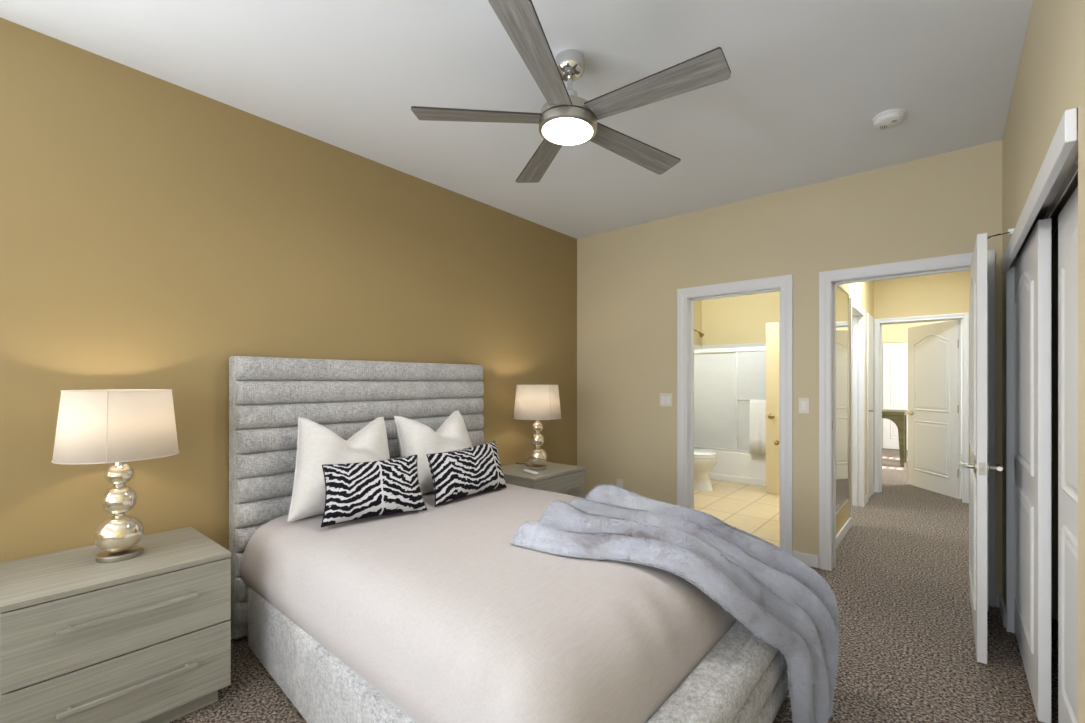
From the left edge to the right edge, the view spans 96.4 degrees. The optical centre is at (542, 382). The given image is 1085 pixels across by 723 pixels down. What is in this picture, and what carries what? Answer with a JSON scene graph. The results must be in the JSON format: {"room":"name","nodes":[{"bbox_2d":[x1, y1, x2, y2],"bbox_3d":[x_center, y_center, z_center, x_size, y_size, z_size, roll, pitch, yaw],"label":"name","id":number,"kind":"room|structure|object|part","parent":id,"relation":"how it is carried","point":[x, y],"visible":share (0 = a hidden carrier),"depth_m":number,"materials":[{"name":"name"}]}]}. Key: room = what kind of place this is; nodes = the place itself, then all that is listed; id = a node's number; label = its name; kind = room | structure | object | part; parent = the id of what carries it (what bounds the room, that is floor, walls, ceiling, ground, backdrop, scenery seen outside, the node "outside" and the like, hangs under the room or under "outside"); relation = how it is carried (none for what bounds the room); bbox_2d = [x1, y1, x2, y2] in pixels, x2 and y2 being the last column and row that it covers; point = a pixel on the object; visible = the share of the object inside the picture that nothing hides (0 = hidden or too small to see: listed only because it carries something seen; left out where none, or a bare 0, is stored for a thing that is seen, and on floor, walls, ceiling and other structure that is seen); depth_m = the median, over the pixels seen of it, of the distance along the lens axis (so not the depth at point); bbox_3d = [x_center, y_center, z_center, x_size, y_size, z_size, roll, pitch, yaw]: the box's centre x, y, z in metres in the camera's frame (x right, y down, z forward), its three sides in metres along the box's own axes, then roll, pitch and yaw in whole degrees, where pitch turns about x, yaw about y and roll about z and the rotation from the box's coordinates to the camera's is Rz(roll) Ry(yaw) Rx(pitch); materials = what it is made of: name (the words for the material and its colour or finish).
{"room":"bedroom","nodes":[
{"label":"bedroom","id":0,"kind":"room"},
{"bbox_2d":[0,17,576,562],"bbox_3d":[-1.576,-0.050,2.618,0.120,2.740,5.827,0,0,40],"label":"wall","id":1,"kind":"structure","parent":0,"point":[155,233],"depth_m":2.38,"materials":[{"name":"paint"}]},
{"bbox_2d":[0,0,1032,238],"bbox_3d":[-0.070,-1.470,1.434,3.950,0.100,5.947,0,0,40],"label":"ceiling","id":2,"kind":"structure","parent":0,"point":[808,82],"depth_m":2.27,"materials":[{"name":"paint"}]},
{"bbox_2d":[411,0,730,182],"bbox_3d":[0.145,-1.245,2.083,1.264,0.350,1.304,0,0,40],"label":"ceiling fan","id":3,"kind":"object","parent":2,"relation":"hanging from","point":[566,118],"visible":1,"depth_m":1.99,"materials":[{"name":"grey wood"}]},
{"bbox_3d":[-0.274,-1.156,2.107,0.570,0.008,0.140,3,10,1],"label":"blade","id":4,"kind":"part","parent":3,"relation":"part of","materials":[{"name":"grey wood"}]},
{"bbox_3d":[-0.013,-1.153,1.737,0.140,0.008,0.570,14,2,19],"label":"blade","id":5,"kind":"part","parent":3,"relation":"part of","materials":[{"name":"grey wood"}]},
{"bbox_3d":[-0.003,-1.134,2.469,0.140,0.008,0.570,-8,2,-17],"label":"blade","id":6,"kind":"part","parent":3,"relation":"part of","materials":[{"name":"grey wood"}]},
{"bbox_3d":[0.425,-1.116,2.323,0.570,0.008,0.140,4,-13,-35],"label":"blade","id":7,"kind":"part","parent":3,"relation":"part of","materials":[{"name":"grey wood"}]},
{"bbox_3d":[0.419,-1.128,1.871,0.570,0.008,0.140,2,-13,37],"label":"blade","id":8,"kind":"part","parent":3,"relation":"part of","materials":[{"name":"grey wood"}]},
{"bbox_2d":[873,108,905,129],"bbox_3d":[1.849,-1.397,2.587,0.144,0.047,0.144,0,0,40],"label":"smoke detector","id":9,"kind":"object","parent":2,"relation":"attached to","point":[888,119],"visible":1,"depth_m":2.55,"materials":[{"name":"white plastic"}]},
{"bbox_2d":[169,448,1057,722],"bbox_3d":[2.624,1.370,4.312,4.520,0.100,13.820,0,0,40],"label":"floor","id":10,"kind":"structure","parent":0,"point":[899,582],"depth_m":2.57,"materials":[{"name":"brown carpet"}]},
{"bbox_2d":[0,526,230,722],"bbox_3d":[-1.681,1.009,1.917,0.588,0.622,0.635,0,0,40],"label":"nightstand","id":11,"kind":"object","parent":10,"relation":"on","point":[146,637],"visible":0.99,"depth_m":1.75,"materials":[{"name":"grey wood"}]},
{"bbox_2d":[51,389,178,562],"bbox_3d":[-1.693,0.364,1.942,0.384,0.667,0.384,0,0,-42],"label":"table lamp","id":12,"kind":"object","parent":11,"relation":"on","point":[118,427],"visible":1,"depth_m":1.85,"materials":[{"name":"silver metal"}]},
{"bbox_3d":[-1.693,0.164,1.942,0.380,0.263,0.380,0,0,40],"label":"lamp shade","id":13,"kind":"part","parent":12,"relation":"part of","materials":[{"name":"white fabric"}]},
{"bbox_3d":[-1.693,0.605,1.942,0.154,0.145,0.154,0,0,40],"label":"globe","id":14,"kind":"part","parent":12,"relation":"part of","materials":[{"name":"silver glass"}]},
{"bbox_3d":[-1.693,0.368,1.942,0.091,0.081,0.091,0,0,40],"label":"globe","id":15,"kind":"part","parent":12,"relation":"part of","materials":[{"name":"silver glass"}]},
{"bbox_3d":[-1.693,0.470,1.942,0.110,0.112,0.110,0,0,40],"label":"globe","id":16,"kind":"part","parent":12,"relation":"part of","materials":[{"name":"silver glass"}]},
{"bbox_3d":[-1.491,1.110,1.757,0.022,0.264,0.631,0,0,40],"label":"drawer","id":17,"kind":"part","parent":11,"relation":"part of","materials":[{"name":"grey wood"}]},
{"bbox_3d":[-1.470,0.822,1.739,0.036,0.014,0.387,0,0,40],"label":"bar handle","id":18,"kind":"part","parent":11,"relation":"part of","materials":[{"name":"grey wood"}]},
{"bbox_3d":[-1.470,1.094,1.739,0.036,0.014,0.387,0,0,40],"label":"bar handle","id":19,"kind":"part","parent":11,"relation":"part of","materials":[{"name":"grey wood"}]},
{"bbox_2d":[229,356,788,722],"bbox_3d":[-0.222,0.584,2.320,2.382,1.432,1.806,0,0,40],"label":"bed","id":20,"kind":"object","parent":10,"relation":"on","point":[432,615],"visible":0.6,"depth_m":1.72,"materials":[{"name":"grey fabric"}]},
{"bbox_3d":[-0.659,1.135,1.715,2.221,0.330,0.154,0,0,44],"label":"rail","id":21,"kind":"part","parent":20,"relation":"part of","materials":[{"name":"grey fabric"}]},
{"bbox_2d":[287,417,389,521],"bbox_3d":[-1.068,0.423,2.583,0.308,0.480,0.619,0,0,40],"label":"throw pillow","id":22,"kind":"object","parent":20,"relation":"on","point":[318,445],"visible":0.6,"depth_m":2.45,"materials":[{"name":"beige fabric"}]},
{"bbox_3d":[-1.038,0.579,3.088,0.090,1.422,1.662,0,0,40],"label":"headboard","id":23,"kind":"part","parent":20,"relation":"part of","materials":[{"name":"grey fabric"}]},
{"bbox_2d":[321,455,426,527],"bbox_3d":[-0.832,0.521,2.386,0.506,0.268,0.216,0,0,-36],"label":"lumbar cushion","id":24,"kind":"object","parent":20,"relation":"on","point":[361,490],"visible":1,"depth_m":2.31,"materials":[{"name":"black fabric"}]},
{"bbox_2d":[394,410,472,493],"bbox_3d":[-0.654,0.428,3.050,0.317,0.471,0.581,0,0,40],"label":"throw pillow","id":25,"kind":"object","parent":20,"relation":"on","point":[413,437],"visible":0.54,"depth_m":2.91,"materials":[{"name":"beige fabric"}]},
{"bbox_2d":[426,441,506,505],"bbox_3d":[-0.435,0.518,2.854,0.219,0.273,0.653,0,0,36],"label":"lumbar cushion","id":26,"kind":"object","parent":20,"relation":"on","point":[456,474],"visible":1,"depth_m":2.74,"materials":[{"name":"black fabric"}]},
{"bbox_3d":[-0.226,0.829,2.337,2.040,0.343,1.710,0,0,40],"label":"mattress","id":27,"kind":"part","parent":20,"relation":"part of","materials":[{"name":"beige fabric"}]},
{"bbox_2d":[510,484,840,722],"bbox_3d":[0.521,0.913,2.062,1.193,0.772,0.988,0,0,40],"label":"fur throw","id":28,"kind":"object","parent":20,"relation":"on","point":[782,600],"visible":1,"depth_m":1.88,"materials":[{"name":"grey fur"}]},
{"bbox_3d":[0.582,1.123,1.623,0.197,0.354,1.765,0,0,40],"label":"foot rail","id":29,"kind":"part","parent":20,"relation":"part of","materials":[{"name":"grey fabric"}]},
{"bbox_2d":[501,461,584,497],"bbox_3d":[-0.054,1.004,3.857,0.588,0.632,0.635,0,0,40],"label":"nightstand","id":30,"kind":"object","parent":10,"relation":"on","point":[558,478],"visible":0.33,"depth_m":3.72,"materials":[{"name":"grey wood"}]},
{"bbox_2d":[523,469,538,474],"bbox_3d":[-0.091,0.678,3.672,0.040,0.018,0.180,0,0,-31],"label":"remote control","id":31,"kind":"object","parent":30,"relation":"on","point":[524,470],"visible":1,"depth_m":3.64,"materials":[{"name":"white plastic"}]},
{"bbox_2d":[513,385,560,469],"bbox_3d":[-0.056,0.354,3.868,0.414,0.667,0.385,0,0,10],"label":"table lamp","id":32,"kind":"object","parent":30,"relation":"on","point":[532,402],"visible":1,"depth_m":3.73,"materials":[{"name":"silver metal"}]},
{"bbox_3d":[-0.041,0.154,3.865,0.380,0.263,0.380,0,0,40],"label":"lamp shade","id":33,"kind":"part","parent":32,"relation":"part of","materials":[{"name":"white fabric"}]},
{"bbox_3d":[-0.041,0.358,3.865,0.091,0.081,0.091,0,0,40],"label":"globe","id":34,"kind":"part","parent":32,"relation":"part of","materials":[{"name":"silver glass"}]},
{"bbox_3d":[-0.041,0.460,3.865,0.110,0.112,0.110,0,0,40],"label":"globe","id":35,"kind":"part","parent":32,"relation":"part of","materials":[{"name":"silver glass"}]},
{"bbox_3d":[-0.041,0.595,3.865,0.154,0.145,0.154,0,0,40],"label":"globe","id":36,"kind":"part","parent":32,"relation":"part of","materials":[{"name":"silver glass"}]},
{"bbox_3d":[0.136,0.842,3.697,0.022,0.260,0.631,0,0,40],"label":"drawer","id":37,"kind":"part","parent":30,"relation":"part of","materials":[{"name":"grey wood"}]},
{"bbox_3d":[0.157,0.816,3.679,0.036,0.014,0.387,0,0,40],"label":"bar handle","id":38,"kind":"part","parent":30,"relation":"part of","materials":[{"name":"grey wood"}]},
{"bbox_2d":[694,450,716,490],"bbox_3d":[1.819,0.920,6.123,0.742,0.800,0.460,0,0,40],"label":"toilet","id":39,"kind":"object","parent":10,"relation":"on","point":[704,461],"visible":0.33,"depth_m":5.89,"materials":[{"name":"white ceramic"}]},
{"bbox_3d":[1.885,0.879,6.067,0.554,0.027,0.376,0,0,40],"label":"lid","id":40,"kind":"part","parent":39,"relation":"part of","materials":[{"name":"white ceramic"}]},
{"bbox_3d":[1.889,0.907,6.064,0.560,0.023,0.380,0,0,40],"label":"seat","id":41,"kind":"part","parent":39,"relation":"part of","materials":[{"name":"white ceramic"}]},
{"bbox_2d":[694,448,765,486],"bbox_3d":[2.770,1.120,6.664,1.516,0.400,0.762,0,0,40],"label":"tub","id":42,"kind":"object","parent":10,"relation":"on","point":[736,467],"visible":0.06,"depth_m":6.35,"materials":[{"name":"white ceramic"}]},
{"bbox_2d":[882,409,906,466],"bbox_3d":[5.360,0.890,8.165,1.220,0.860,0.640,0,0,40],"label":"table","id":43,"kind":"object","parent":10,"relation":"on","point":[899,417],"visible":0.4,"depth_m":7.61,"materials":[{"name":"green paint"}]},
{"bbox_3d":[5.855,0.920,8.102,0.360,0.800,0.060,0,0,40],"label":"leg","id":44,"kind":"part","parent":43,"relation":"part of","materials":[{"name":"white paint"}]},
{"bbox_2d":[694,300,700,344],"bbox_3d":[1.396,-0.050,6.286,0.100,2.740,3.373,0,0,40],"label":"wall","id":45,"kind":"structure","parent":0,"point":[697,304],"depth_m":7.34,"materials":[{"name":"yellow paint"}]},
{"bbox_2d":[701,291,779,345],"bbox_3d":[3.030,-0.050,6.530,2.090,2.740,0.900,0,0,40],"label":"wall","id":46,"kind":"structure","parent":0,"point":[743,319],"depth_m":7.10,"materials":[{"name":"yellow paint"}]},
{"bbox_2d":[694,346,765,452],"bbox_3d":[2.548,0.232,6.400,1.494,1.374,0.098,0,0,40],"label":"shower door","id":47,"kind":"structure","parent":46,"relation":"attached to","point":[726,380],"depth_m":6.50,"materials":[{"name":"white glass"}]},
{"bbox_3d":[2.318,0.244,6.630,0.810,1.288,0.007,0,0,40],"label":"glass panel","id":48,"kind":"part","parent":47,"relation":"part of","materials":[{"name":"white"}]},
{"bbox_3d":[2.561,-0.427,6.414,1.494,0.055,0.060,0,0,40],"label":"rail","id":49,"kind":"part","parent":47,"relation":"part of","materials":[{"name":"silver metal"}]},
{"bbox_3d":[2.837,0.244,6.168,0.720,1.288,0.007,0,0,40],"label":"glass panel","id":50,"kind":"part","parent":47,"relation":"part of","materials":[{"name":"white"}]},
{"bbox_2d":[749,399,765,454],"bbox_3d":[2.789,0.571,6.134,0.321,0.699,0.059,0,0,40],"label":"bath towel","id":51,"kind":"object","parent":47,"relation":"hanging from","point":[757,426],"visible":0.62,"depth_m":6.16,"materials":[{"name":"white fabric"}]},
{"bbox_2d":[694,343,765,349],"bbox_3d":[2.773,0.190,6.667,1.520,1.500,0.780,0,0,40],"label":"shower rail","id":52,"kind":"object","parent":46,"relation":"attached to","point":[746,344],"visible":0.12,"depth_m":7.16,"materials":[{"name":"white metal"}]},
{"bbox_2d":[766,322,779,493],"bbox_3d":[2.950,0.303,5.465,0.833,2.010,0.108,0,0,40],"label":"door","id":53,"kind":"structure","parent":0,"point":[772,329],"depth_m":5.70,"materials":[{"name":"beige paint"}]},
{"bbox_2d":[577,140,1057,619],"bbox_3d":[1.802,-0.050,3.666,3.950,2.740,0.120,0,0,40],"label":"wall","id":54,"kind":"structure","parent":0,"point":[629,279],"depth_m":3.63,"materials":[{"name":"beige paint"}]},
{"bbox_2d":[617,479,622,487],"bbox_3d":[0.716,0.953,4.493,0.070,0.114,0.010,0,0,40],"label":"wall outlet","id":55,"kind":"object","parent":54,"relation":"attached to","point":[619,481],"visible":0.61,"depth_m":4.49,"materials":[{"name":"beige plastic"}]},
{"bbox_2d":[660,393,671,406],"bbox_3d":[1.066,0.154,4.198,0.116,0.114,0.012,0,0,40],"label":"light switch","id":56,"kind":"object","parent":54,"relation":"attached to","point":[665,398],"visible":1,"depth_m":4.19,"materials":[{"name":"beige plastic"}]},
{"bbox_2d":[677,274,792,555],"bbox_3d":[1.533,0.265,3.891,0.892,2.110,0.150,0,0,40],"label":"door frame","id":57,"kind":"structure","parent":54,"relation":"attached to","point":[686,297],"depth_m":3.92,"materials":[{"name":"white paint"}]},
{"bbox_2d":[774,320,779,520],"bbox_3d":[1.982,0.303,4.052,0.116,2.010,0.700,0,0,28],"label":"door","id":58,"kind":"structure","parent":54,"relation":"in","point":[776,442],"depth_m":3.85,"materials":[{"name":"white paint"}]},
{"bbox_3d":[1.991,0.791,4.047,0.009,0.634,0.470,0,0,28],"label":"panel","id":59,"kind":"part","parent":58,"relation":"part of","materials":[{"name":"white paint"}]},
{"bbox_3d":[1.991,-0.112,4.047,0.009,0.931,0.470,0,0,28],"label":"panel","id":60,"kind":"part","parent":58,"relation":"part of","materials":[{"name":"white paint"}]},
{"bbox_2d":[799,398,808,413],"bbox_3d":[1.889,0.170,3.507,0.070,0.114,0.012,0,0,40],"label":"light switch","id":61,"kind":"object","parent":54,"relation":"attached to","point":[803,402],"visible":1,"depth_m":3.50,"materials":[{"name":"beige plastic"}]},
{"bbox_2d":[793,551,1002,606],"bbox_3d":[1.513,1.278,3.821,3.068,0.085,0.014,0,0,40],"label":"baseboard","id":62,"kind":"structure","parent":54,"relation":"attached to","point":[808,559],"depth_m":3.47,"materials":[{"name":"white paint"}]},
{"bbox_2d":[819,250,994,606],"bbox_3d":[2.352,0.270,3.195,0.912,2.100,0.136,0,0,40],"label":"door frame","id":63,"kind":"structure","parent":54,"relation":"attached to","point":[828,280],"depth_m":3.40,"materials":[{"name":"white paint"}]},
{"bbox_2d":[959,233,1002,663],"bbox_3d":[2.321,0.309,2.585,0.158,2.010,0.851,0,0,40],"label":"door","id":64,"kind":"structure","parent":54,"relation":"in","point":[979,467],"depth_m":2.28,"materials":[{"name":"white paint"}]},
{"bbox_3d":[2.086,0.405,2.380,0.061,0.066,0.148,0,0,40],"label":"lever handle","id":65,"kind":"part","parent":64,"relation":"part of","materials":[{"name":"silver metal"}]},
{"bbox_3d":[2.304,0.797,2.601,0.009,0.634,0.600,0,0,40],"label":"panel","id":66,"kind":"part","parent":64,"relation":"part of","materials":[{"name":"white paint"}]},
{"bbox_3d":[2.304,-0.106,2.601,0.009,0.931,0.600,0,0,40],"label":"panel","id":67,"kind":"part","parent":64,"relation":"part of","materials":[{"name":"white paint"}]},
{"bbox_3d":[2.338,0.797,2.572,0.009,0.634,0.600,0,0,40],"label":"panel","id":68,"kind":"part","parent":64,"relation":"part of","materials":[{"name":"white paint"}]},
{"bbox_3d":[2.338,-0.106,2.572,0.009,0.931,0.600,0,0,40],"label":"panel","id":69,"kind":"part","parent":64,"relation":"part of","materials":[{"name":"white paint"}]},
{"bbox_3d":[2.160,0.405,2.318,0.061,0.066,0.148,0,0,40],"label":"lever handle","id":70,"kind":"part","parent":64,"relation":"part of","materials":[{"name":"silver metal"}]},
{"bbox_2d":[836,281,873,534],"bbox_3d":[2.973,-0.050,4.735,0.130,2.740,3.023,0,0,40],"label":"wall","id":71,"kind":"structure","parent":0,"point":[862,293],"depth_m":5.29,"materials":[{"name":"yellow paint"}]},
{"bbox_2d":[836,285,848,514],"bbox_3d":[2.471,0.135,4.029,0.009,1.854,0.874,0,0,40],"label":"wall mirror","id":72,"kind":"object","parent":71,"relation":"attached to","point":[842,297],"visible":0.59,"depth_m":4.12,"materials":[{"name":"white mirror"}]},
{"bbox_2d":[836,485,874,547],"bbox_3d":[3.368,1.278,4.404,0.900,0.085,3.023,0,0,40],"label":"baseboard","id":73,"kind":"structure","parent":71,"relation":"attached to","point":[847,525],"depth_m":4.14,"materials":[{"name":"white paint"}]},
{"bbox_2d":[849,298,864,526],"bbox_3d":[3.076,0.275,4.846,0.145,2.090,0.970,0,0,40],"label":"door frame","id":74,"kind":"structure","parent":71,"relation":"attached to","point":[856,312],"depth_m":5.15,"materials":[{"name":"white paint"}]},
{"bbox_2d":[867,313,873,501],"bbox_3d":[3.749,0.278,5.548,0.015,2.085,0.480,0,0,40],"label":"door frame","id":75,"kind":"structure","parent":71,"relation":"attached to","point":[869,317],"depth_m":5.37,"materials":[{"name":"white paint"}]},
{"bbox_2d":[869,320,874,497],"bbox_3d":[3.766,0.302,5.534,0.059,2.015,0.360,0,0,40],"label":"door","id":76,"kind":"structure","parent":71,"relation":"in","point":[870,322],"depth_m":5.56,"materials":[{"name":"white paint"}]},
{"bbox_2d":[874,270,969,463],"bbox_3d":[4.826,-0.050,5.232,2.330,2.740,0.120,0,0,40],"label":"wall","id":77,"kind":"structure","parent":0,"point":[942,293],"depth_m":5.55,"materials":[{"name":"yellow paint"}]},
{"bbox_2d":[874,312,968,502],"bbox_3d":[4.361,0.280,5.612,0.855,2.080,0.136,0,0,40],"label":"door frame","id":78,"kind":"structure","parent":77,"relation":"attached to","point":[964,317],"depth_m":5.59,"materials":[{"name":"white paint"}]},
{"bbox_2d":[906,320,960,498],"bbox_3d":[4.710,0.303,5.831,0.159,2.010,0.809,0,0,-1],"label":"door","id":79,"kind":"structure","parent":77,"relation":"in","point":[934,350],"depth_m":5.78,"materials":[{"name":"white paint"}]},
{"bbox_3d":[4.671,0.791,5.836,0.009,0.634,0.570,0,0,2],"label":"panel","id":80,"kind":"part","parent":79,"relation":"part of","materials":[{"name":"white paint"}]},
{"bbox_3d":[4.671,-0.112,5.836,0.009,0.931,0.570,0,0,2],"label":"panel","id":81,"kind":"part","parent":79,"relation":"part of","materials":[{"name":"white paint"}]},
{"bbox_2d":[882,320,961,448],"bbox_3d":[5.782,-0.050,7.595,3.900,2.740,4.730,0,0,40],"label":"wall","id":82,"kind":"structure","parent":0,"point":[891,333],"depth_m":9.55,"materials":[{"name":"beige paint"}]},
{"bbox_2d":[883,342,907,449],"bbox_3d":[7.017,0.270,9.425,0.660,2.080,0.039,0,0,40],"label":"door","id":83,"kind":"structure","parent":82,"relation":"in","point":[895,355],"depth_m":9.51,"materials":[{"name":"white paint"}]},
{"bbox_3d":[7.008,0.851,9.413,0.420,0.519,0.009,0,0,40],"label":"panel","id":84,"kind":"part","parent":83,"relation":"part of","materials":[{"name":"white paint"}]},
{"bbox_3d":[7.008,-0.087,9.413,0.420,1.116,0.009,0,0,40],"label":"panel","id":85,"kind":"part","parent":83,"relation":"part of","materials":[{"name":"white paint"}]},
{"bbox_2d":[961,340,961,453],"bbox_3d":[7.530,0.270,8.994,0.660,2.080,0.039,0,0,40],"label":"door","id":86,"kind":"structure","parent":82,"relation":"in","point":[961,340],"depth_m":8.87,"materials":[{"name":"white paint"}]},
{"bbox_3d":[7.521,-0.087,8.983,0.420,1.116,0.009,0,0,40],"label":"panel","id":87,"kind":"part","parent":86,"relation":"part of","materials":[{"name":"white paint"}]},
{"bbox_2d":[1002,0,1084,722],"bbox_3d":[0.867,-0.050,0.570,0.120,2.740,5.827,0,0,40],"label":"wall","id":88,"kind":"structure","parent":0,"point":[1050,77],"depth_m":1.58,"materials":[{"name":"beige paint"}]},
{"bbox_2d":[987,228,1014,238],"bbox_3d":[2.167,-0.697,2.290,0.166,0.062,0.034,0,0,-15],"label":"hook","id":89,"kind":"object","parent":88,"relation":"attached to","point":[1010,231],"visible":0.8,"depth_m":2.29,"materials":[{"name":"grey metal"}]},
{"bbox_2d":[999,594,1005,627],"bbox_3d":[0.850,1.278,0.653,0.014,0.085,5.693,0,0,40],"label":"baseboard","id":90,"kind":"structure","parent":88,"relation":"attached to","point":[1002,607],"depth_m":2.68,"materials":[{"name":"white paint"}]},
{"bbox_2d":[1006,266,1014,632],"bbox_3d":[2.516,0.355,2.541,0.126,1.930,0.032,0,0,40],"label":"trim","id":91,"kind":"structure","parent":88,"relation":"attached to","point":[1010,274],"depth_m":2.56,"materials":[{"name":"white paint"}]},
{"bbox_2d":[1001,108,1076,272],"bbox_3d":[1.904,-0.625,1.918,0.021,0.080,1.930,0,0,40],"label":"trim","id":92,"kind":"structure","parent":88,"relation":"attached to","point":[1065,137],"depth_m":1.45,"materials":[{"name":"white paint"}]},
{"bbox_2d":[1015,115,1077,257],"bbox_3d":[1.921,-0.645,1.839,0.092,0.040,1.832,0,0,40],"label":"closet track","id":93,"kind":"object","parent":88,"relation":"attached to","point":[1066,182],"visible":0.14,"depth_m":1.67,"materials":[{"name":"silver metal"}]},
{"bbox_2d":[1014,218,1050,722],"bbox_3d":[2.208,0.340,2.204,0.045,1.930,0.895,0,0,40],"label":"door","id":94,"kind":"structure","parent":93,"relation":"attached to","point":[1032,267],"depth_m":1.93,"materials":[{"name":"white paint"}]},
{"bbox_3d":[2.194,0.805,2.216,0.009,0.600,0.635,0,0,40],"label":"panel","id":95,"kind":"part","parent":94,"relation":"part of","materials":[{"name":"white paint"}]},
{"bbox_3d":[2.194,-0.057,2.216,0.009,0.885,0.635,0,0,40],"label":"panel","id":96,"kind":"part","parent":94,"relation":"part of","materials":[{"name":"white paint"}]},
{"bbox_2d":[1058,186,1077,722],"bbox_3d":[1.652,0.340,1.463,0.045,1.930,0.895,0,0,40],"label":"door","id":97,"kind":"structure","parent":93,"relation":"attached to","point":[1068,217],"depth_m":1.65,"materials":[{"name":"white paint"}]},
{"bbox_3d":[1.638,0.805,1.475,0.009,0.600,0.635,0,0,40],"label":"panel","id":98,"kind":"part","parent":97,"relation":"part of","materials":[{"name":"white paint"}]},
{"bbox_3d":[1.638,-0.057,1.475,0.009,0.885,0.635,0,0,40],"label":"panel","id":99,"kind":"part","parent":97,"relation":"part of","materials":[{"name":"white paint"}]}
]}

